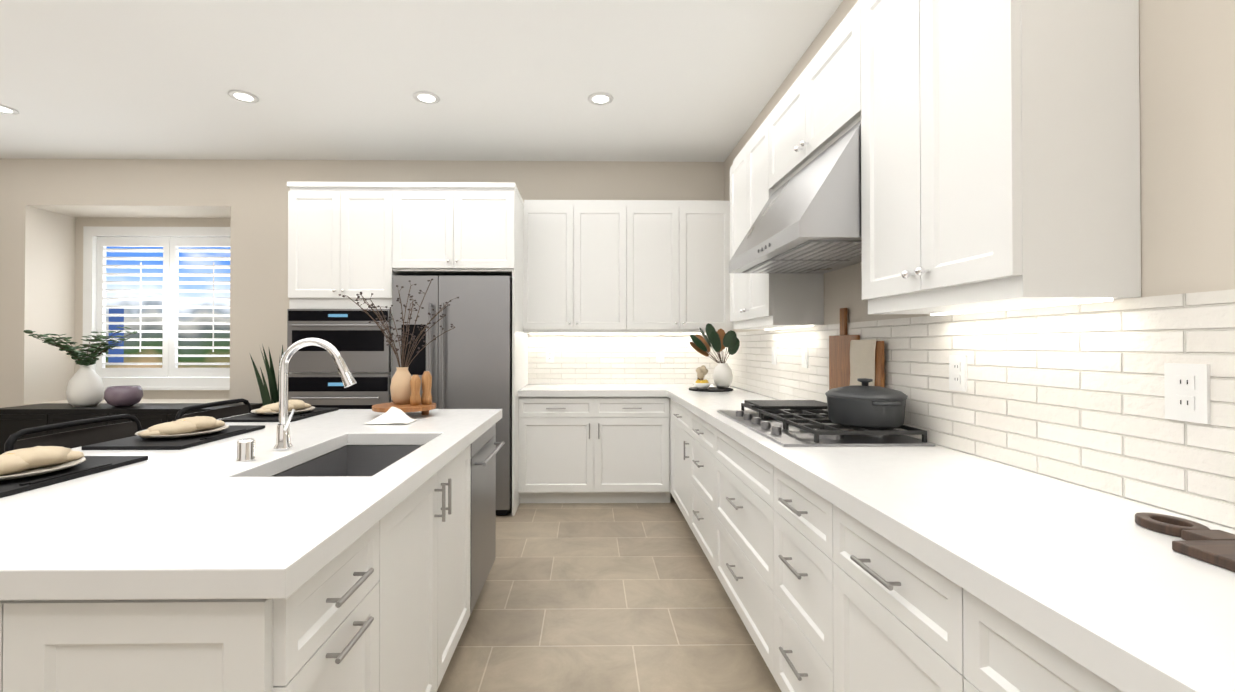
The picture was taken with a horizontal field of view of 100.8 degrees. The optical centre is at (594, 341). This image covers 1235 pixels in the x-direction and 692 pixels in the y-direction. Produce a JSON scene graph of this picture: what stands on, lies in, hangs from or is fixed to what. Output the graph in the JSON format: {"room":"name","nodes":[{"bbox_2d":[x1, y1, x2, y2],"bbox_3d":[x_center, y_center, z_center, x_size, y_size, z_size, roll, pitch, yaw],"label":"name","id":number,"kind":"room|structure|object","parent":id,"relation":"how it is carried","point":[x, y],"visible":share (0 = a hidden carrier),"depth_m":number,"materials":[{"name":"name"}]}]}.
{"room":"kitchen","nodes":[
{"label":"kitchen","id":0,"kind":"room"},
{"bbox_2d":[42,210,230,401],"bbox_3d":[-4.216,-0.329,4.979,2.070,2.030,0.450,0,0,-1],"label":"window recess","id":1,"kind":"structure","parent":0,"point":[62,311],"depth_m":4.95,"materials":[{"name":"beige paint"}]},
{"bbox_2d":[82,226,230,389],"bbox_3d":[-4.217,-0.326,5.072,1.650,1.605,0.165,0,0,-1],"label":"window shutters","id":2,"kind":"object","parent":1,"relation":"attached to","point":[169,374],"visible":0.83,"depth_m":5.05,"materials":[{"name":"white paint"}]},
{"bbox_2d":[0,159,723,407],"bbox_3d":[-2.672,-0.171,4.698,7.710,2.950,0.150,0,0,-1],"label":"wall","id":3,"kind":"structure","parent":0,"point":[252,195],"depth_m":4.62,"materials":[{"name":"beige paint"}]},
{"bbox_2d":[528,334,722,383],"bbox_3d":[0.281,0.159,4.652,1.782,0.458,0.010,0,0,-1],"label":"backsplash","id":4,"kind":"structure","parent":3,"relation":"attached to","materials":[{"name":"tile"}]},
{"bbox_2d":[0,0,842,161],"bbox_3d":[-2.625,-1.726,0.995,8.010,0.100,8.800,0,0,-1],"label":"ceiling","id":5,"kind":"structure","parent":0,"point":[677,80],"depth_m":3.20,"materials":[{"name":"white paint"}]},
{"bbox_2d":[0,105,19,114],"bbox_3d":[-4.214,-1.650,3.625,0.174,0.007,0.174,0,0,-10],"label":"recessed light","id":6,"kind":"object","parent":5,"relation":"in","point":[3,109],"depth_m":3.65,"materials":[{"name":"white"}]},
{"bbox_2d":[228,90,258,102],"bbox_3d":[-2.371,-1.652,3.448,0.174,0.007,0.174,0,-1,-28],"label":"recessed light","id":7,"kind":"object","parent":5,"relation":"in","point":[242,96],"depth_m":3.44,"materials":[{"name":"white"}]},
{"bbox_2d":[413,91,439,103],"bbox_3d":[-1.141,-1.652,3.464,0.174,0.007,0.174,0,0,-10],"label":"recessed light","id":8,"kind":"object","parent":5,"relation":"in","point":[425,97],"depth_m":3.46,"materials":[{"name":"white"}]},
{"bbox_2d":[588,92,612,104],"bbox_3d":[0.039,-1.651,3.479,0.174,0.007,0.174,0,0,-10],"label":"recessed light","id":9,"kind":"object","parent":5,"relation":"in","point":[598,98],"depth_m":3.47,"materials":[{"name":"white"}]},
{"bbox_2d":[437,493,781,691],"bbox_3d":[-2.625,1.324,0.971,8.010,0.100,8.800,0,0,-1],"label":"floor","id":10,"kind":"structure","parent":0,"point":[603,597],"depth_m":2.41,"materials":[{"name":"tile"}]},
{"bbox_2d":[4,414,141,452],"bbox_3d":[-1.725,0.789,1.927,0.477,0.986,0.512,0,0,-1],"label":"bar stool","id":11,"kind":"object","parent":10,"relation":"on","point":[83,437],"visible":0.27,"depth_m":1.92,"materials":[{"name":"black metal"}]},
{"bbox_2d":[0,403,262,454],"bbox_3d":[-3.948,0.926,4.350,1.950,0.750,0.435,0,0,-1],"label":"sideboard","id":12,"kind":"object","parent":10,"relation":"on","point":[14,419],"visible":0.25,"depth_m":4.14,"materials":[{"name":"black wood"}]},
{"bbox_2d":[23,327,137,406],"bbox_3d":[-4.314,0.213,4.359,0.750,0.676,0.676,0,0,-1],"label":"vase","id":13,"kind":"object","parent":12,"relation":"on","point":[85,387],"visible":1,"depth_m":4.30,"materials":[{"name":"white ceramic"}]},
{"bbox_2d":[104,385,143,406],"bbox_3d":[-3.993,0.466,4.331,0.250,0.170,0.250,0,0,-1],"label":"glass bowl","id":14,"kind":"object","parent":12,"relation":"on","point":[124,396],"visible":1,"depth_m":4.25,"materials":[{"name":"purple glass"}]},
{"bbox_2d":[175,398,251,420],"bbox_3d":[-1.673,0.794,2.548,0.477,0.986,0.512,0,0,-1],"label":"bar stool","id":15,"kind":"object","parent":10,"relation":"on","point":[226,412],"visible":0.15,"depth_m":2.58,"materials":[{"name":"black metal"}]},
{"bbox_2d":[0,418,504,691],"bbox_3d":[-0.940,0.849,1.811,0.939,0.865,1.980,0,0,-1],"label":"kitchen island","id":16,"kind":"object","parent":10,"relation":"on","point":[344,550],"depth_m":0.98,"materials":[{"name":"white wood"}]},
{"bbox_2d":[0,410,501,605],"bbox_3d":[-1.145,0.391,1.812,1.291,0.049,2.030,0,0,-1],"label":"island countertop","id":17,"kind":"structure","parent":16,"relation":"on","point":[192,524],"depth_m":1.05,"materials":[{"name":"white stone"}]},
{"bbox_2d":[0,446,147,497],"bbox_3d":[-1.534,0.325,1.343,0.330,0.074,0.450,0,0,-1],"label":"place setting","id":18,"kind":"object","parent":17,"relation":"on","point":[27,469],"visible":1,"depth_m":1.36,"materials":[{"name":"black fabric"}]},
{"bbox_2d":[81,416,264,449],"bbox_3d":[-1.562,0.329,1.943,0.330,0.074,0.450,0,0,-1],"label":"place setting","id":19,"kind":"object","parent":17,"relation":"on","point":[183,433],"visible":1,"depth_m":1.84,"materials":[{"name":"black fabric"}]},
{"bbox_2d":[219,399,338,421],"bbox_3d":[-1.560,0.334,2.563,0.330,0.074,0.450,0,0,-1],"label":"place setting","id":20,"kind":"object","parent":17,"relation":"on","point":[270,412],"visible":0.73,"depth_m":2.46,"materials":[{"name":"black fabric"}]},
{"bbox_2d":[228,338,356,461],"bbox_3d":[-0.952,0.175,1.650,0.285,0.378,0.219,0,0,-1],"label":"faucet","id":21,"kind":"object","parent":17,"relation":"on","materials":[{"name":"silver metal"}]},
{"bbox_2d":[276,442,419,473],"bbox_3d":[-0.796,0.508,1.711,0.401,0.211,0.696,0,0,-1],"label":"sink","id":22,"kind":"object","parent":17,"relation":"in","point":[353,457],"depth_m":2.05,"materials":[{"name":"grey metal"}]},
{"bbox_2d":[365,407,415,423],"bbox_3d":[-0.927,0.332,2.331,0.190,0.070,0.140,0,0,-1],"label":"cloth","id":23,"kind":"object","parent":17,"relation":"on","point":[391,415],"visible":0.92,"depth_m":2.30,"materials":[{"name":"white fabric"}]},
{"bbox_2d":[372,402,435,414],"bbox_3d":[-0.950,0.344,2.550,0.300,0.055,0.300,0,0,-1],"label":"board","id":24,"kind":"object","parent":17,"relation":"on","point":[422,408],"visible":0.54,"depth_m":2.48,"materials":[{"name":"brown wood"}]},
{"bbox_2d":[339,279,458,403],"bbox_3d":[-0.968,-0.010,2.649,0.518,0.653,0.502,0,0,-1],"label":"vase","id":25,"kind":"object","parent":24,"relation":"on","point":[400,389],"visible":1,"depth_m":2.57,"materials":[{"name":"beige ceramic"}]},
{"bbox_2d":[410,371,431,405],"bbox_3d":[-0.870,0.233,2.557,0.053,0.165,0.118,0,-1,38],"label":"pepper mills","id":26,"kind":"object","parent":24,"relation":"on","point":[416,399],"visible":1,"depth_m":2.56,"materials":[{"name":"brown wood"}]},
{"bbox_2d":[470,423,504,613],"bbox_3d":[-0.799,0.805,2.476,0.639,0.762,0.575,0,0,-1],"label":"dishwasher","id":27,"kind":"object","parent":16,"relation":"in","point":[483,450],"depth_m":2.40,"materials":[{"name":"silver metal"}]},
{"bbox_2d":[250,344,288,405],"bbox_3d":[-2.695,0.663,4.330,0.345,1.276,0.352,0,0,-1],"label":"plant","id":28,"kind":"object","parent":10,"relation":"on","point":[266,395],"visible":0.25,"depth_m":4.27,"materials":[{"name":"green plant"}]},
{"bbox_2d":[287,0,1234,691],"bbox_3d":[-0.515,0.028,2.003,3.464,2.510,5.290,0,0,-1],"label":"kitchen cabinets","id":29,"kind":"object","parent":10,"relation":"on","point":[965,174],"visible":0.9,"depth_m":1.53,"materials":[{"name":"white paint"}]},
{"bbox_2d":[287,309,390,408],"bbox_3d":[-1.883,0.354,3.739,0.741,1.185,0.097,0,0,-1],"label":"wall oven","id":30,"kind":"object","parent":29,"relation":"in","point":[314,378],"depth_m":3.74,"materials":[{"name":"silver metal"}]},
{"bbox_2d":[392,276,511,514],"bbox_3d":[-1.063,0.403,4.118,0.860,1.768,0.861,0,0,-1],"label":"refrigerator","id":31,"kind":"object","parent":29,"relation":"in","point":[469,365],"depth_m":3.75,"materials":[{"name":"silver metal"}]},
{"bbox_2d":[546,350,553,362],"bbox_3d":[-0.406,0.133,4.635,0.075,0.118,0.008,0,0,-1],"label":"outlet","id":32,"kind":"object","parent":29,"relation":"attached to","point":[549,353],"depth_m":4.63,"materials":[{"name":"white plastic"}]},
{"bbox_2d":[656,350,663,362],"bbox_3d":[0.593,0.134,4.647,0.075,0.118,0.009,0,0,-1],"label":"switch","id":33,"kind":"object","parent":29,"relation":"attached to","point":[659,353],"depth_m":4.65,"materials":[{"name":"white plastic"}]},
{"bbox_2d":[689,387,732,391],"bbox_3d":[0.911,0.377,4.024,0.340,0.012,0.340,0,0,-1],"label":"round tray","id":34,"kind":"object","parent":29,"relation":"on","point":[712,389],"visible":0.88,"depth_m":3.94,"materials":[{"name":"black stone"}]},
{"bbox_2d":[694,365,710,388],"bbox_3d":[0.832,0.277,3.964,0.130,0.186,0.128,0,0,-1],"label":"bowl","id":35,"kind":"object","parent":34,"relation":"on","point":[702,371],"visible":1,"depth_m":3.94,"materials":[{"name":"white ceramic"}]},
{"bbox_2d":[690,323,739,387],"bbox_3d":[0.930,0.110,4.021,0.340,0.521,0.506,0,0,-1],"label":"vase","id":36,"kind":"object","parent":34,"relation":"on","point":[719,340],"visible":1,"depth_m":4.03,"materials":[{"name":"white ceramic"}]},
{"bbox_2d":[772,347,776,364],"bbox_3d":[1.185,0.093,3.380,0.009,0.118,0.075,0,0,-1],"label":"switch","id":37,"kind":"object","parent":29,"relation":"attached to","point":[774,349],"depth_m":3.36,"materials":[{"name":"white plastic"}]},
{"bbox_2d":[744,400,827,408],"bbox_3d":[0.956,0.312,2.533,0.390,0.016,0.265,0,0,-1],"label":"griddle plate","id":38,"kind":"object","parent":29,"relation":"on","point":[787,404],"visible":0.88,"depth_m":2.46,"materials":[{"name":"black metal"}]},
{"bbox_2d":[729,120,861,273],"bbox_3d":[0.959,-0.568,2.237,0.505,0.428,0.898,0,0,-1],"label":"range hood","id":39,"kind":"object","parent":29,"relation":"attached to","point":[811,222],"depth_m":1.95,"materials":[{"name":"silver metal"}]},
{"bbox_2d":[802,347,807,367],"bbox_3d":[1.191,0.090,2.900,0.009,0.118,0.075,0,0,-1],"label":"switch","id":40,"kind":"object","parent":29,"relation":"attached to","point":[804,349],"depth_m":2.89,"materials":[{"name":"white plastic"}]},
{"bbox_2d":[717,403,934,446],"bbox_3d":[0.914,0.344,2.232,0.530,0.050,0.915,0,0,-1],"label":"cooktop","id":41,"kind":"object","parent":29,"relation":"in","point":[792,427],"depth_m":1.92,"materials":[{"name":"silver metal"}]},
{"bbox_2d":[829,308,859,389],"bbox_3d":[1.191,0.105,2.445,0.016,0.530,0.270,0,0,-1],"label":"cutting board","id":42,"kind":"object","parent":29,"relation":"on","point":[839,360],"visible":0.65,"depth_m":2.45,"materials":[{"name":"brown wood"}]},
{"bbox_2d":[825,378,907,428],"bbox_3d":[1.038,0.229,1.962,0.280,0.174,0.333,0,0,-1],"label":"pot","id":43,"kind":"object","parent":29,"relation":"on","point":[864,405],"visible":1,"depth_m":1.86,"materials":[{"name":"grey metal"}]},
{"bbox_2d":[518,384,1234,691],"bbox_3d":[0.318,0.392,2.009,1.788,0.049,5.285,0,0,-1],"label":"countertop","id":44,"kind":"structure","parent":29,"relation":"on","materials":[{"name":"white stone"}]},
{"bbox_2d":[875,341,884,386],"bbox_3d":[1.177,0.178,2.214,0.016,0.360,0.250,0,0,-1],"label":"cutting board","id":45,"kind":"object","parent":29,"relation":"on","point":[879,367],"visible":0.21,"depth_m":2.10,"materials":[{"name":"brown wood"}]},
{"bbox_2d":[850,339,879,385],"bbox_3d":[1.169,0.145,2.223,0.024,0.304,0.218,0,0,-1],"label":"linen towel","id":46,"kind":"object","parent":45,"relation":"hanging from","point":[862,358],"visible":0.58,"depth_m":2.22,"materials":[{"name":"beige fabric"}]},
{"bbox_2d":[949,355,966,391],"bbox_3d":[1.206,0.105,1.700,0.008,0.118,0.075,0,0,-1],"label":"outlet","id":47,"kind":"object","parent":29,"relation":"attached to","point":[957,363],"depth_m":1.69,"materials":[{"name":"white plastic"}]},
{"bbox_2d":[1135,512,1234,571],"bbox_3d":[1.099,0.348,0.740,0.220,0.018,0.567,0,0,-1],"label":"paddle board","id":48,"kind":"object","parent":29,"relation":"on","point":[1204,543],"visible":1,"depth_m":0.89,"materials":[{"name":"brown wood"}]},
{"bbox_2d":[1164,363,1209,423],"bbox_3d":[1.215,0.105,1.050,0.008,0.118,0.075,0,0,-1],"label":"outlet","id":49,"kind":"object","parent":29,"relation":"attached to","point":[1186,385],"depth_m":1.05,"materials":[{"name":"white plastic"}]},
{"bbox_2d":[724,0,1234,332],"bbox_3d":[1.308,-0.202,0.803,0.150,2.950,8.040,0,0,-1],"label":"wall","id":50,"kind":"structure","parent":0,"point":[1187,117],"depth_m":1.07,"materials":[{"name":"beige paint"}]},
{"bbox_2d":[723,289,1234,528],"bbox_3d":[1.212,0.138,2.019,0.010,0.458,5.279,0,0,-1],"label":"backsplash","id":51,"kind":"structure","parent":50,"relation":"attached to","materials":[{"name":"tile"}]},
{"label":"outside","id":52,"kind":"structure","parent":0,"visible":0},
{"bbox_2d":[105,247,229,367],"bbox_3d":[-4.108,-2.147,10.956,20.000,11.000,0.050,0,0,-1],"label":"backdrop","id":53,"kind":"structure","parent":52,"point":[160,311],"depth_m":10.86,"materials":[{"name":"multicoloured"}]}
]}

